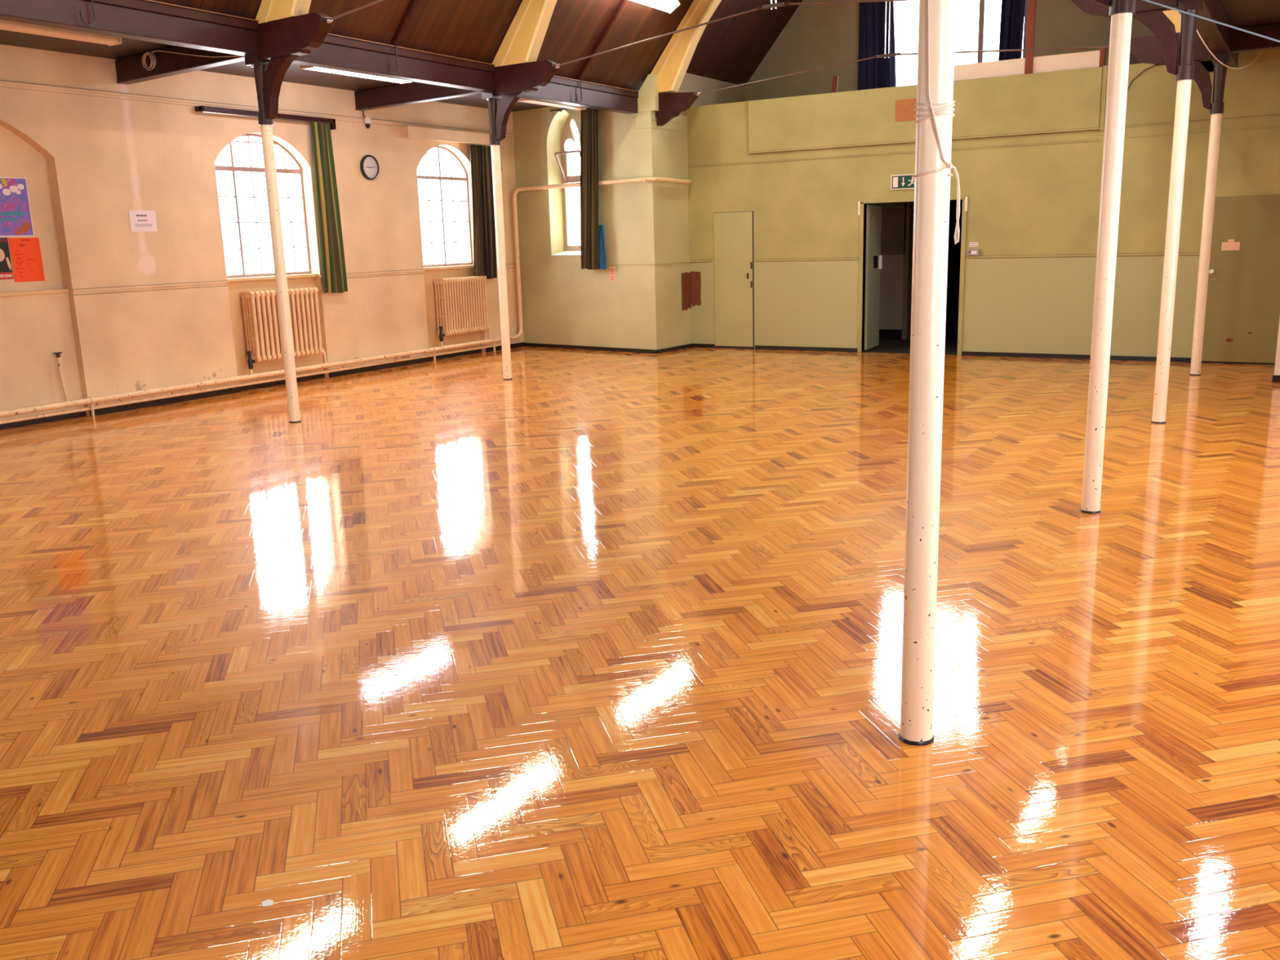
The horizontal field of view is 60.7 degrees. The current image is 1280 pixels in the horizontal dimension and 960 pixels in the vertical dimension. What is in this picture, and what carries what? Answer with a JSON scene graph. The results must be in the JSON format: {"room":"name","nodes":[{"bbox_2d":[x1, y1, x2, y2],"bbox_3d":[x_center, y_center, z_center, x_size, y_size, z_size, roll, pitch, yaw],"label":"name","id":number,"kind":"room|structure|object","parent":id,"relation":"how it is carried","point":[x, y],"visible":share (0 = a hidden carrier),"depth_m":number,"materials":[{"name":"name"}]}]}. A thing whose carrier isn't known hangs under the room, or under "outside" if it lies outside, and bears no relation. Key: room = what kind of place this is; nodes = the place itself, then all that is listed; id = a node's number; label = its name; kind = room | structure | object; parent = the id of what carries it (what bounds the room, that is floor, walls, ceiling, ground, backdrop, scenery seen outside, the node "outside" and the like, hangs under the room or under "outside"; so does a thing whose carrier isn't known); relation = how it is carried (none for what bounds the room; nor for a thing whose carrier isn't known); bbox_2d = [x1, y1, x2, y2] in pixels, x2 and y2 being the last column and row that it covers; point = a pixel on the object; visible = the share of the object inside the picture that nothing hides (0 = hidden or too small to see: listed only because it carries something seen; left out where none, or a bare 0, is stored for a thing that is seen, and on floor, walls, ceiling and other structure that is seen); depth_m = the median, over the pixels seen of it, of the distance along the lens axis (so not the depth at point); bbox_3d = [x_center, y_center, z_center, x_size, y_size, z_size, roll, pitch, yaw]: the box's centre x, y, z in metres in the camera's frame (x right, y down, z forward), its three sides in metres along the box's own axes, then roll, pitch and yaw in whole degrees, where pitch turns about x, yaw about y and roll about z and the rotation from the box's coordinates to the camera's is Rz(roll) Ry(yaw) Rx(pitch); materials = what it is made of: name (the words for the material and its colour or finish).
{"room":"community hall","nodes":[
{"label":"community hall","id":0,"kind":"room"},
{"bbox_2d":[0,125,84,420],"bbox_3d":[-6.284,-1.943,9.774,0.220,3.100,2.400,6,15,31],"label":"wall","id":1,"kind":"structure","parent":0,"point":[33,327],"depth_m":10.47,"materials":[{"name":"beige paint"}]},
{"bbox_2d":[0,237,13,279],"bbox_3d":[-5.991,-2.048,10.141,0.005,0.380,0.315,6,15,31],"label":"poster","id":2,"kind":"object","parent":1,"relation":"attached to","point":[6,268],"visible":1,"depth_m":10.23,"materials":[{"name":"black paper"}]},
{"bbox_2d":[0,274,12,277],"bbox_3d":[-5.978,-1.898,10.185,0.001,0.026,0.263,6,15,31],"label":"print","id":3,"kind":"object","parent":2,"relation":"attached to","point":[1,275],"depth_m":10.25,"materials":[{"name":"beige paper"}]},
{"bbox_2d":[0,177,34,236],"bbox_3d":[-5.926,-2.537,10.164,0.006,0.540,0.535,6,15,31],"label":"poster","id":4,"kind":"object","parent":1,"relation":"attached to","point":[15,217],"visible":1,"depth_m":10.26,"materials":[{"name":"purple paper"}]},
{"bbox_2d":[0,212,24,220],"bbox_3d":[-5.903,-2.460,10.213,0.001,0.078,0.330,6,15,31],"label":"print","id":5,"kind":"object","parent":4,"relation":"attached to","point":[3,215],"depth_m":10.25,"materials":[{"name":"multicoloured"}]},
{"bbox_2d":[8,237,44,282],"bbox_3d":[-5.830,-2.095,10.405,0.005,0.407,0.290,6,15,31],"label":"flyer","id":6,"kind":"object","parent":1,"relation":"attached to","point":[25,252],"visible":1,"depth_m":10.40,"materials":[{"name":"paper"}]},
{"bbox_2d":[16,239,35,276],"bbox_3d":[-5.840,-2.104,10.381,0.001,0.347,0.184,6,15,31],"label":"print","id":7,"kind":"object","parent":6,"relation":"attached to","point":[25,248],"depth_m":10.39,"materials":[{"name":"brown paper"}]},
{"bbox_2d":[0,288,69,297],"bbox_3d":[-6.264,-1.640,9.834,0.245,0.042,2.240,6,15,31],"label":"trim","id":8,"kind":"structure","parent":1,"relation":"attached to","point":[63,290],"depth_m":10.41,"materials":[{"name":"paint"}]},
{"bbox_2d":[0,44,524,416],"bbox_3d":[-6.402,-2.062,9.494,0.320,3.460,17.260,6,15,31],"label":"wall","id":9,"kind":"structure","parent":0,"point":[107,158],"depth_m":11.73,"materials":[{"name":"beige paint"}]},
{"bbox_2d":[128,210,157,231],"bbox_3d":[-5.108,-2.663,11.248,0.004,0.210,0.303,6,15,31],"label":"notice","id":10,"kind":"object","parent":9,"relation":"attached to","point":[140,220],"visible":1,"depth_m":11.24,"materials":[{"name":"white paper"}]},
{"bbox_2d":[135,214,151,226],"bbox_3d":[-5.106,-2.667,11.248,0.001,0.118,0.189,6,15,31],"label":"print","id":11,"kind":"object","parent":10,"relation":"attached to","point":[141,220],"depth_m":11.25,"materials":[{"name":"grey paper"}]},
{"bbox_2d":[0,80,513,137],"bbox_3d":[-6.311,-3.393,9.083,0.018,0.050,17.200,6,15,31],"label":"trim","id":12,"kind":"structure","parent":9,"relation":"attached to","point":[1,82],"depth_m":11.59,"materials":[{"name":"beige paint"}]},
{"bbox_2d":[0,342,524,429],"bbox_3d":[-6.266,-0.387,9.776,0.104,0.062,17.200,6,15,31],"label":"baseboard","id":13,"kind":"structure","parent":9,"relation":"attached to","point":[233,390],"depth_m":12.21,"materials":[{"name":"black paint"}]},
{"bbox_2d":[194,105,336,129],"bbox_3d":[-4.202,-4.101,12.415,0.120,0.120,1.890,6,15,31],"label":"rail","id":14,"kind":"object","parent":9,"relation":"attached to","point":[208,109],"visible":0.9,"depth_m":12.19,"materials":[{"name":"black metal"}]},
{"bbox_2d":[311,121,347,293],"bbox_3d":[-3.772,-3.278,13.231,0.062,2.013,0.389,6,15,31],"label":"curtain","id":15,"kind":"object","parent":14,"relation":"hanging from","point":[331,246],"visible":1,"depth_m":13.24,"materials":[{"name":"green fabric"}]},
{"bbox_2d":[214,133,318,281],"bbox_3d":[-4.365,-3.150,12.642,0.180,1.635,1.360,6,15,31],"label":"window","id":16,"kind":"structure","parent":9,"relation":"in","point":[232,168],"depth_m":12.71,"materials":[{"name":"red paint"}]},
{"bbox_2d":[72,264,515,294],"bbox_3d":[-3.680,-2.550,13.670,0.014,0.050,7.180,6,15,31],"label":"trim","id":17,"kind":"structure","parent":9,"relation":"attached to","point":[417,270],"depth_m":11.72,"materials":[{"name":"beige paint"}]},
{"bbox_2d":[0,177,691,424],"bbox_3d":[-4.983,-1.453,9.052,2.769,2.386,17.721,6,15,31],"label":"pipe","id":18,"kind":"object","parent":9,"relation":"attached to","point":[145,395],"visible":0.91,"depth_m":12.63,"materials":[{"name":"beige metal"}]},
{"bbox_2d":[53,351,62,357],"bbox_3d":[-5.658,-1.217,10.641,0.040,0.052,0.080,6,15,31],"label":"tap","id":19,"kind":"object","parent":18,"relation":"on","point":[58,355],"depth_m":10.63,"materials":[{"name":"grey metal"}]},
{"bbox_2d":[360,155,379,180],"bbox_3d":[-3.415,-3.952,13.838,0.045,0.310,0.310,6,15,31],"label":"wall clock","id":20,"kind":"object","parent":9,"relation":"attached to","point":[369,165],"visible":1,"depth_m":13.83,"materials":[{"name":"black plastic"}]},
{"bbox_2d":[417,146,473,270],"bbox_3d":[-2.743,-3.796,15.264,0.180,1.670,1.220,6,15,31],"label":"window","id":21,"kind":"structure","parent":9,"relation":"in","point":[457,265],"depth_m":15.41,"materials":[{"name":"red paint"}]},
{"bbox_2d":[402,125,489,145],"bbox_3d":[-2.583,-4.731,15.061,0.095,0.155,1.860,6,15,31],"label":"box","id":22,"kind":"object","parent":9,"relation":"attached to","point":[409,131],"visible":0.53,"depth_m":14.87,"materials":[{"name":"beige paint"}]},
{"bbox_2d":[469,144,497,279],"bbox_3d":[-2.241,-3.835,15.716,0.086,1.868,0.537,6,15,31],"label":"curtain","id":23,"kind":"object","parent":22,"relation":"hanging from","point":[482,183],"visible":0.95,"depth_m":15.69,"materials":[{"name":"green fabric"}]},
{"bbox_2d":[500,140,503,171],"bbox_3d":[-2.030,-4.797,16.035,0.032,0.520,0.032,6,15,31],"label":"conduit","id":24,"kind":"object","parent":9,"relation":"attached to","point":[502,167],"visible":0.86,"depth_m":16.06,"materials":[{"name":"beige paint"}]},
{"bbox_2d":[227,276,323,383],"bbox_3d":[-4.398,-1.757,12.996,0.210,1.235,1.360,6,15,31],"label":"wall","id":25,"kind":"structure","parent":0,"point":[235,288],"depth_m":12.63,"materials":[{"name":"paint"}]},
{"bbox_2d":[240,287,327,373],"bbox_3d":[-4.194,-1.773,12.885,0.190,0.926,1.152,6,15,31],"label":"radiator","id":26,"kind":"object","parent":25,"relation":"attached to","point":[260,308],"visible":0.81,"depth_m":12.69,"materials":[{"name":"beige metal"}]},
{"bbox_2d":[0,29,551,111],"bbox_3d":[-5.448,-3.681,8.541,2.636,0.060,17.300,6,15,31],"label":"ceiling","id":27,"kind":"structure","parent":0,"point":[129,47],"depth_m":11.50,"materials":[{"name":"brown wood"}]},
{"bbox_2d":[0,19,122,45],"bbox_3d":[-4.886,-3.660,8.799,0.176,0.123,1.454,6,15,31],"label":"ceiling light","id":28,"kind":"object","parent":27,"relation":"attached to","point":[9,25],"visible":0.61,"depth_m":8.93,"materials":[{"name":"white plastic"}]},
{"bbox_2d":[299,64,413,84],"bbox_3d":[-2.963,-4.322,11.531,0.176,0.123,1.454,6,15,31],"label":"ceiling light","id":29,"kind":"object","parent":27,"relation":"attached to","point":[302,67],"visible":0.34,"depth_m":11.44,"materials":[{"name":"white plastic"}]},
{"bbox_2d":[516,97,586,110],"bbox_3d":[-1.161,-5.046,14.563,0.176,0.123,1.354,6,15,31],"label":"ceiling light","id":30,"kind":"object","parent":27,"relation":"attached to","point":[521,100],"visible":0.39,"depth_m":14.48,"materials":[{"name":"white plastic"}]},
{"bbox_2d":[423,267,480,354],"bbox_3d":[-2.776,-2.386,15.622,0.210,1.235,1.220,6,15,31],"label":"wall","id":31,"kind":"structure","parent":0,"point":[429,275],"depth_m":15.34,"materials":[{"name":"paint"}]},
{"bbox_2d":[433,275,491,346],"bbox_3d":[-2.527,-2.420,15.583,0.190,0.926,1.085,6,15,31],"label":"radiator","id":32,"kind":"object","parent":31,"relation":"attached to","point":[468,311],"visible":1,"depth_m":15.44,"materials":[{"name":"beige metal"}]},
{"bbox_2d":[151,0,802,91],"bbox_3d":[-2.220,-5.699,7.563,3.530,4.214,19.800,6,15,31],"label":"ceiling","id":33,"kind":"structure","parent":0,"point":[731,50],"depth_m":12.89,"materials":[{"name":"brown wood"}]},
{"bbox_2d":[389,0,418,45],"bbox_3d":[0.478,-5.953,8.595,6.999,4.107,0.050,6,15,31],"label":"rafter","id":34,"kind":"object","parent":33,"relation":"attached to","point":[412,4],"visible":1,"depth_m":10.65,"materials":[{"name":"brown wood"}]},
{"bbox_2d":[574,0,627,79],"bbox_3d":[2.141,-6.598,11.287,6.999,4.107,0.050,6,15,31],"label":"rafter","id":35,"kind":"object","parent":33,"relation":"attached to","point":[620,5],"visible":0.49,"depth_m":13.18,"materials":[{"name":"brown wood"}]},
{"bbox_2d":[631,0,680,13],"bbox_3d":[-0.047,-5.728,12.691,0.188,0.328,1.804,6,15,31],"label":"ceiling light","id":36,"kind":"object","parent":33,"relation":"hanging from","point":[668,6],"visible":1,"depth_m":13.19,"materials":[{"name":"white plastic"}]},
{"bbox_2d":[857,1,896,90],"bbox_3d":[3.341,-6.731,15.519,0.654,2.778,0.085,6,15,31],"label":"curtain","id":37,"kind":"object","parent":33,"relation":"hanging from","point":[875,73],"visible":0.72,"depth_m":15.62,"materials":[{"name":"blue fabric"}]},
{"bbox_2d":[512,106,656,349],"bbox_3d":[-0.827,-3.611,15.756,2.624,3.460,0.001,9,16,39],"label":"wall","id":38,"kind":"structure","parent":0,"point":[564,303],"depth_m":15.74,"materials":[{"name":"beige paint"}]},
{"bbox_2d":[546,107,581,256],"bbox_3d":[-0.816,-4.282,15.727,1.180,2.060,0.502,9,16,39],"label":"window","id":39,"kind":"structure","parent":38,"relation":"in","point":[561,131],"depth_m":16.11,"materials":[{"name":"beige paint"}]},
{"bbox_2d":[580,107,607,269],"bbox_3d":[-0.687,-4.070,15.354,0.465,2.198,0.077,8,15,36],"label":"curtain","id":40,"kind":"object","parent":39,"relation":"hanging from","point":[592,234],"visible":0.99,"depth_m":15.38,"materials":[{"name":"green fabric"}]},
{"bbox_2d":[520,113,690,265],"bbox_3d":[-0.678,-4.137,15.862,2.653,1.980,0.940,6,15,31],"label":"trim","id":41,"kind":"structure","parent":38,"relation":"attached to","point":[671,262],"depth_m":15.25,"materials":[{"name":"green paint"}]},
{"bbox_2d":[608,266,615,280],"bbox_3d":[-0.392,-2.932,15.552,0.110,0.200,0.004,9,16,39],"label":"card","id":42,"kind":"object","parent":38,"relation":"attached to","point":[612,269],"visible":1,"depth_m":15.55,"materials":[{"name":"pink paper"}]},
{"bbox_2d":[0,330,1279,959],"bbox_3d":[-0.308,-0.152,8.371,12.601,0.124,21.500,6,15,31],"label":"floor","id":43,"kind":"structure","parent":0,"point":[418,877],"depth_m":4.15,"materials":[{"name":"brown wood"}]},
{"bbox_2d":[261,899,273,906],"bbox_3d":[-0.931,1.056,2.732,0.028,0.003,0.026,-5,13,-13],"label":"paper scrap","id":44,"kind":"object","parent":43,"relation":"on","point":[268,902],"visible":1,"depth_m":2.73,"materials":[{"name":"white paper"}]},
{"bbox_2d":[244,54,301,422],"bbox_3d":[-3.273,-2.117,9.887,0.150,3.224,0.200,6,15,31],"label":"column","id":45,"kind":"structure","parent":43,"relation":"on","point":[260,66],"depth_m":9.84,"materials":[{"name":"white metal"}]},
{"bbox_2d":[115,45,244,84],"bbox_3d":[-4.277,-3.939,10.233,2.250,0.220,0.125,8,16,37],"label":"tie beam","id":46,"kind":"structure","parent":45,"relation":"on","point":[129,70],"depth_m":10.30,"materials":[{"name":"brown paint"}]},
{"bbox_2d":[142,49,243,70],"bbox_3d":[-4.106,-3.899,10.022,1.682,0.219,0.055,8,15,36],"label":"cable coil","id":47,"kind":"object","parent":46,"relation":"hanging from","point":[144,63],"visible":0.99,"depth_m":10.39,"materials":[{"name":"beige"}]},
{"bbox_2d":[481,90,512,379],"bbox_3d":[-1.607,-2.763,12.583,0.150,3.224,0.200,6,15,31],"label":"column","id":48,"kind":"structure","parent":43,"relation":"on","point":[492,100],"depth_m":12.53,"materials":[{"name":"white metal"}]},
{"bbox_2d":[354,81,481,111],"bbox_3d":[-2.612,-4.585,12.930,2.251,0.220,0.125,8,16,37],"label":"tie beam","id":49,"kind":"structure","parent":48,"relation":"on","point":[415,92],"depth_m":13.02,"materials":[{"name":"brown paint"}]},
{"bbox_2d":[362,110,370,128],"bbox_3d":[-3.398,-4.495,13.633,0.080,0.223,0.090,-10,15,-32],"label":"spotlight","id":50,"kind":"object","parent":49,"relation":"attached to","point":[366,120],"visible":1,"depth_m":13.62,"materials":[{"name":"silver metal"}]},
{"bbox_2d":[897,0,956,746],"bbox_3d":[0.845,-0.742,3.175,0.150,3.224,0.200,6,15,31],"label":"column","id":51,"kind":"structure","parent":43,"relation":"on","point":[931,191],"depth_m":3.23,"materials":[{"name":"white metal"}]},
{"bbox_2d":[912,0,959,244],"bbox_3d":[0.833,-1.195,3.072,0.113,1.047,0.119,-6,13,-18],"label":"cord","id":52,"kind":"object","parent":51,"relation":"hanging from","point":[931,104],"visible":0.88,"depth_m":3.07,"materials":[{"name":"beige plastic"}]},
{"bbox_2d":[1080,0,1135,513],"bbox_3d":[2.528,-1.395,5.899,0.150,3.224,0.200,6,15,31],"label":"column","id":53,"kind":"structure","parent":43,"relation":"on","point":[1121,11],"depth_m":5.89,"materials":[{"name":"white metal"}]},
{"bbox_2d":[1151,0,1203,423],"bbox_3d":[4.202,-2.044,8.609,0.150,3.224,0.200,6,15,31],"label":"column","id":54,"kind":"structure","parent":43,"relation":"on","point":[1185,68],"depth_m":8.54,"materials":[{"name":"white metal"}]},
{"bbox_2d":[492,0,1178,140],"bbox_3d":[1.200,-5.828,9.835,7.023,4.838,0.158,7,15,34],"label":"roof truss","id":55,"kind":"object","parent":54,"relation":"attached to","point":[517,72],"visible":0.9,"depth_m":11.69,"materials":[{"name":"brown paint"}]},
{"bbox_2d":[1196,29,1262,69],"bbox_3d":[5.167,-3.754,9.554,0.010,0.311,3.268,8,16,36],"label":"cable","id":56,"kind":"object","parent":54,"relation":"attached to","point":[1200,37],"visible":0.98,"depth_m":9.15,"materials":[{"name":"beige plastic"}]},
{"bbox_2d":[1189,52,1231,375],"bbox_3d":[5.879,-2.695,11.324,0.150,3.224,0.200,6,15,31],"label":"column","id":57,"kind":"structure","parent":43,"relation":"on","point":[1217,106],"depth_m":11.26,"materials":[{"name":"white metal"}]},
{"bbox_2d":[1230,22,1279,53],"bbox_3d":[6.165,-4.342,10.722,0.652,0.220,0.125,7,15,35],"label":"tie beam","id":58,"kind":"structure","parent":57,"relation":"on","point":[1241,41],"depth_m":10.74,"materials":[{"name":"brown paint"}]},
{"bbox_2d":[637,73,666,112],"bbox_3d":[0.130,-5.197,14.746,0.360,0.460,0.325,6,15,31],"label":"wall","id":59,"kind":"structure","parent":0,"point":[648,94],"depth_m":14.58,"materials":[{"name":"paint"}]},
{"bbox_2d":[650,0,1212,126],"bbox_3d":[2.859,-6.471,12.521,7.018,4.838,0.162,7,15,34],"label":"roof truss","id":60,"kind":"object","parent":59,"relation":"attached to","point":[671,68],"visible":0.7,"depth_m":14.05,"materials":[{"name":"brown paint"}]},
{"bbox_2d":[650,111,691,350],"bbox_3d":[0.368,-3.470,15.477,0.330,3.240,1.090,6,15,31],"label":"wall","id":61,"kind":"structure","parent":0,"point":[668,147],"depth_m":15.32,"materials":[{"name":"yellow paint"}]},
{"bbox_2d":[681,271,701,310],"bbox_3d":[0.744,-2.721,15.748,0.176,0.549,0.255,6,15,31],"label":"notice board","id":62,"kind":"object","parent":61,"relation":"attached to","point":[691,282],"depth_m":15.82,"materials":[{"name":"brown paint"}]},
{"bbox_2d":[879,254,903,329],"bbox_3d":[3.347,-2.831,16.489,1.280,1.090,0.090,6,15,31],"label":"wall","id":63,"kind":"structure","parent":0,"point":[891,273],"depth_m":16.21,"materials":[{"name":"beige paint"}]},
{"bbox_2d":[879,328,902,339],"bbox_3d":[3.362,-2.225,16.620,1.280,0.150,0.100,6,15,31],"label":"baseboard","id":64,"kind":"structure","parent":63,"relation":"attached to","point":[890,334],"depth_m":16.34,"materials":[{"name":"black paint"}]},
{"bbox_2d":[866,200,962,339],"bbox_3d":[3.642,-3.834,16.792,1.400,3.200,4.720,6,15,31],"label":"wall","id":65,"kind":"structure","parent":0,"point":[897,218],"depth_m":16.14,"materials":[{"name":"brown paint"}]},
{"bbox_2d":[864,204,882,350],"bbox_3d":[3.175,-2.761,14.902,0.100,1.910,0.638,6,15,31],"label":"door","id":66,"kind":"structure","parent":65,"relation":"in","point":[873,219],"depth_m":14.83,"materials":[{"name":"grey paint"}]},
{"bbox_2d":[666,60,1213,115],"bbox_3d":[3.719,-5.246,14.235,6.820,0.660,2.540,6,15,31],"label":"wall","id":67,"kind":"structure","parent":0,"point":[691,82],"depth_m":15.89,"materials":[{"name":"grey paint"}]},
{"bbox_2d":[744,0,1155,101],"bbox_3d":[4.398,-7.397,14.974,6.990,4.500,0.250,6,15,31],"label":"wall","id":68,"kind":"structure","parent":0,"point":[816,36],"depth_m":16.03,"materials":[{"name":"grey paint"}]},
{"bbox_2d":[977,0,1027,62],"bbox_3d":[4.319,-6.903,15.135,2.120,2.970,0.080,6,15,31],"label":"window","id":69,"kind":"structure","parent":68,"relation":"in","point":[982,12],"depth_m":15.01,"materials":[{"name":"white paint"}]},
{"bbox_2d":[998,0,1025,60],"bbox_3d":[5.016,-6.650,14.503,0.417,2.588,0.083,6,15,31],"label":"curtain","id":70,"kind":"object","parent":68,"relation":"hanging from","point":[1012,11],"visible":0.64,"depth_m":14.67,"materials":[{"name":"blue fabric"}]},
{"bbox_2d":[945,324,958,340],"bbox_3d":[4.862,-3.747,16.060,6.850,3.320,4.720,6,15,31],"label":"wall","id":71,"kind":"structure","parent":0,"point":[955,327],"depth_m":17.25,"materials":[{"name":"black"}]},
{"bbox_2d":[685,48,1279,363],"bbox_3d":[3.893,-3.437,13.820,7.540,3.700,0.135,6,15,31],"label":"wall","id":72,"kind":"structure","parent":0,"point":[1037,199],"depth_m":13.45,"materials":[{"name":"paint"}]},
{"bbox_2d":[713,211,754,348],"bbox_3d":[1.328,-2.821,15.509,0.627,1.906,0.028,6,15,31],"label":"door","id":73,"kind":"structure","parent":72,"relation":"in","point":[733,232],"depth_m":15.50,"materials":[{"name":"green paint"}]},
{"bbox_2d":[831,75,838,93],"bbox_3d":[2.710,-5.434,15.275,0.120,0.410,0.030,6,15,31],"label":"leaning board","id":74,"kind":"object","parent":72,"relation":"on","point":[835,78],"visible":0.56,"depth_m":15.24,"materials":[{"name":"brown wood"}]},
{"bbox_2d":[524,342,1191,362],"bbox_3d":[2.236,-1.705,14.648,9.313,0.052,0.955,6,15,31],"label":"baseboard","id":75,"kind":"structure","parent":72,"relation":"attached to","point":[700,345],"depth_m":15.00,"materials":[{"name":"black paint"}]},
{"bbox_2d":[890,173,915,190],"bbox_3d":[3.484,-3.800,13.926,0.592,0.185,0.036,6,15,31],"label":"exit sign","id":76,"kind":"object","parent":72,"relation":"attached to","point":[897,181],"visible":0.6,"depth_m":13.98,"materials":[{"name":"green plastic"}]},
{"bbox_2d":[895,97,916,121],"bbox_3d":[3.353,-4.657,13.775,0.275,0.260,0.010,6,15,31],"label":"square","id":77,"kind":"object","parent":72,"relation":"attached to","point":[904,108],"visible":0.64,"depth_m":13.77,"materials":[{"name":"orange paper"}]},
{"bbox_2d":[857,195,967,355],"bbox_3d":[3.533,-2.647,14.241,1.395,1.995,0.120,6,15,31],"label":"trim","id":78,"kind":"structure","parent":72,"relation":"attached to","point":[861,238],"depth_m":14.26,"materials":[{"name":"green paint"}]},
{"bbox_2d":[857,196,967,215],"bbox_3d":[3.472,-3.504,14.000,1.423,0.175,0.005,6,15,31],"label":"trim","id":79,"kind":"structure","parent":72,"relation":"attached to","point":[966,197],"depth_m":13.66,"materials":[{"name":"white paint"}]},
{"bbox_2d":[965,248,979,255],"bbox_3d":[4.176,-2.855,13.724,0.165,0.080,0.038,6,15,31],"label":"thermostat","id":80,"kind":"object","parent":72,"relation":"attached to","point":[968,251],"visible":1,"depth_m":13.71,"materials":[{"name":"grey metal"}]},
{"bbox_2d":[968,242,977,246],"bbox_3d":[4.184,-2.953,13.716,0.110,0.055,0.004,6,15,31],"label":"label","id":81,"kind":"object","parent":72,"relation":"attached to","point":[971,244],"visible":1,"depth_m":13.72,"materials":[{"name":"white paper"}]},
{"bbox_2d":[688,65,1279,262],"bbox_3d":[3.881,-3.860,13.658,7.470,2.144,0.050,6,15,31],"label":"trim","id":82,"kind":"structure","parent":72,"relation":"attached to","point":[1101,127],"depth_m":13.25,"materials":[{"name":"green paint"}]},
{"bbox_2d":[953,50,1100,80],"bbox_3d":[4.526,-4.947,13.119,1.850,0.195,0.030,6,15,31],"label":"board","id":83,"kind":"object","parent":72,"relation":"on","point":[1085,60],"visible":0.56,"depth_m":13.06,"materials":[{"name":"beige wood"}]},
{"bbox_2d":[1024,0,1035,74],"bbox_3d":[4.602,-5.926,12.800,0.090,2.240,0.028,6,15,31],"label":"timber post","id":84,"kind":"object","parent":72,"relation":"on","point":[1031,14],"visible":1,"depth_m":12.94,"materials":[{"name":"brown wood"}]},
{"bbox_2d":[1098,48,1106,66],"bbox_3d":[5.340,-4.871,12.628,0.055,0.215,0.060,6,15,31],"label":"board","id":85,"kind":"object","parent":72,"relation":"on","point":[1103,51],"visible":0.84,"depth_m":12.61,"materials":[{"name":"brown wood"}]},
{"bbox_2d":[1128,53,1142,64],"bbox_3d":[5.942,-4.824,12.280,1.050,0.238,0.120,6,15,31],"label":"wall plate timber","id":86,"kind":"object","parent":72,"relation":"on","point":[1133,60],"visible":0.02,"depth_m":12.43,"materials":[{"name":"brown wood"}]},
{"bbox_2d":[1127,65,1155,90],"bbox_3d":[5.636,-4.511,12.410,0.555,0.421,0.018,5,14,28],"label":"cable","id":87,"kind":"object","parent":72,"relation":"attached to","point":[1153,65],"visible":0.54,"depth_m":12.39,"materials":[{"name":"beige plastic"}]},
{"bbox_2d":[1201,194,1279,364],"bbox_3d":[6.768,-2.232,12.250,0.775,1.870,0.075,6,15,31],"label":"door","id":88,"kind":"structure","parent":72,"relation":"in","point":[1242,308],"depth_m":12.28,"materials":[{"name":"green paint"}]},
{"bbox_2d":[1221,0,1279,27],"bbox_3d":[2.983,-2.882,3.873,2.575,0.060,17.880,6,15,31],"label":"ceiling","id":89,"kind":"structure","parent":0,"point":[1241,13],"depth_m":10.05,"materials":[{"name":"brown wood"}]},
{"bbox_2d":[1274,317,1279,375],"bbox_3d":[7.509,-2.757,10.854,1.790,3.460,1.630,6,15,31],"label":"wall pier","id":90,"kind":"object","parent":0,"point":[1277,369],"visible":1,"depth_m":10.94,"materials":[{"name":"beige paint"}]},
{"bbox_2d":[1271,374,1279,382],"bbox_3d":[7.041,-0.948,10.590,1.602,0.070,0.014,6,15,31],"label":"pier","id":91,"kind":"object","parent":90,"relation":"attached to","point":[1275,378],"visible":1,"depth_m":10.97,"materials":[{"name":"black paint"}]},
{"bbox_3d":[-5.820,-1.873,-1.322,11.901,7.750,0.250,6,15,31],"label":"wall","id":92,"kind":"structure","parent":0,"visible":0},
{"bbox_2d":[0,0,639,114],"bbox_3d":[-4.423,-3.393,7.702,0.193,0.275,16.840,6,15,31],"label":"beam","id":93,"kind":"structure","parent":92,"relation":"attached to","point":[147,20],"depth_m":9.36,"materials":[{"name":"brown paint"}]},
{"bbox_2d":[80,0,96,26],"bbox_3d":[-4.076,-3.483,8.059,0.024,0.272,0.124,6,15,31],"label":"iron hook","id":94,"kind":"object","parent":93,"relation":"hanging from","point":[92,1],"visible":1,"depth_m":8.10,"materials":[{"name":"black metal"}]},
{"bbox_2d":[389,45,398,74],"bbox_3d":[-2.423,-4.125,10.735,0.024,0.272,0.124,6,15,31],"label":"iron hook","id":95,"kind":"object","parent":93,"relation":"attached to","point":[395,46],"visible":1,"depth_m":10.76,"materials":[{"name":"black metal"}]},
{"bbox_2d":[576,80,582,102],"bbox_3d":[-0.754,-4.772,13.436,0.024,0.272,0.124,6,15,31],"label":"iron hook","id":96,"kind":"object","parent":93,"relation":"attached to","point":[580,80],"visible":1,"depth_m":13.46,"materials":[{"name":"black metal"}]},
{"bbox_2d":[255,0,1110,119],"bbox_3d":[-0.469,-5.180,7.133,7.024,4.838,0.158,7,15,34],"label":"roof truss","id":97,"kind":"object","parent":93,"relation":"attached to","point":[286,32],"visible":0.99,"depth_m":9.23,"materials":[{"name":"brown paint"}]},
{"bbox_2d":[1196,0,1238,67],"bbox_3d":[1.848,-2.862,4.519,0.193,0.275,17.780,6,15,31],"label":"beam","id":98,"kind":"structure","parent":92,"relation":"attached to","point":[1217,37],"depth_m":9.80,"materials":[{"name":"brown paint"}]},
{"bbox_3d":[3.607,-0.898,2.984,0.250,3.460,16.250,6,15,31],"label":"wall","id":99,"kind":"structure","parent":0,"visible":0},
{"bbox_2d":[1142,0,1279,42],"bbox_3d":[3.531,-1.910,5.159,2.273,0.983,0.009,6,15,31],"label":"cable","id":100,"kind":"object","parent":99,"relation":"attached to","point":[1148,1],"visible":1,"depth_m":5.47,"materials":[{"name":"grey metal"}]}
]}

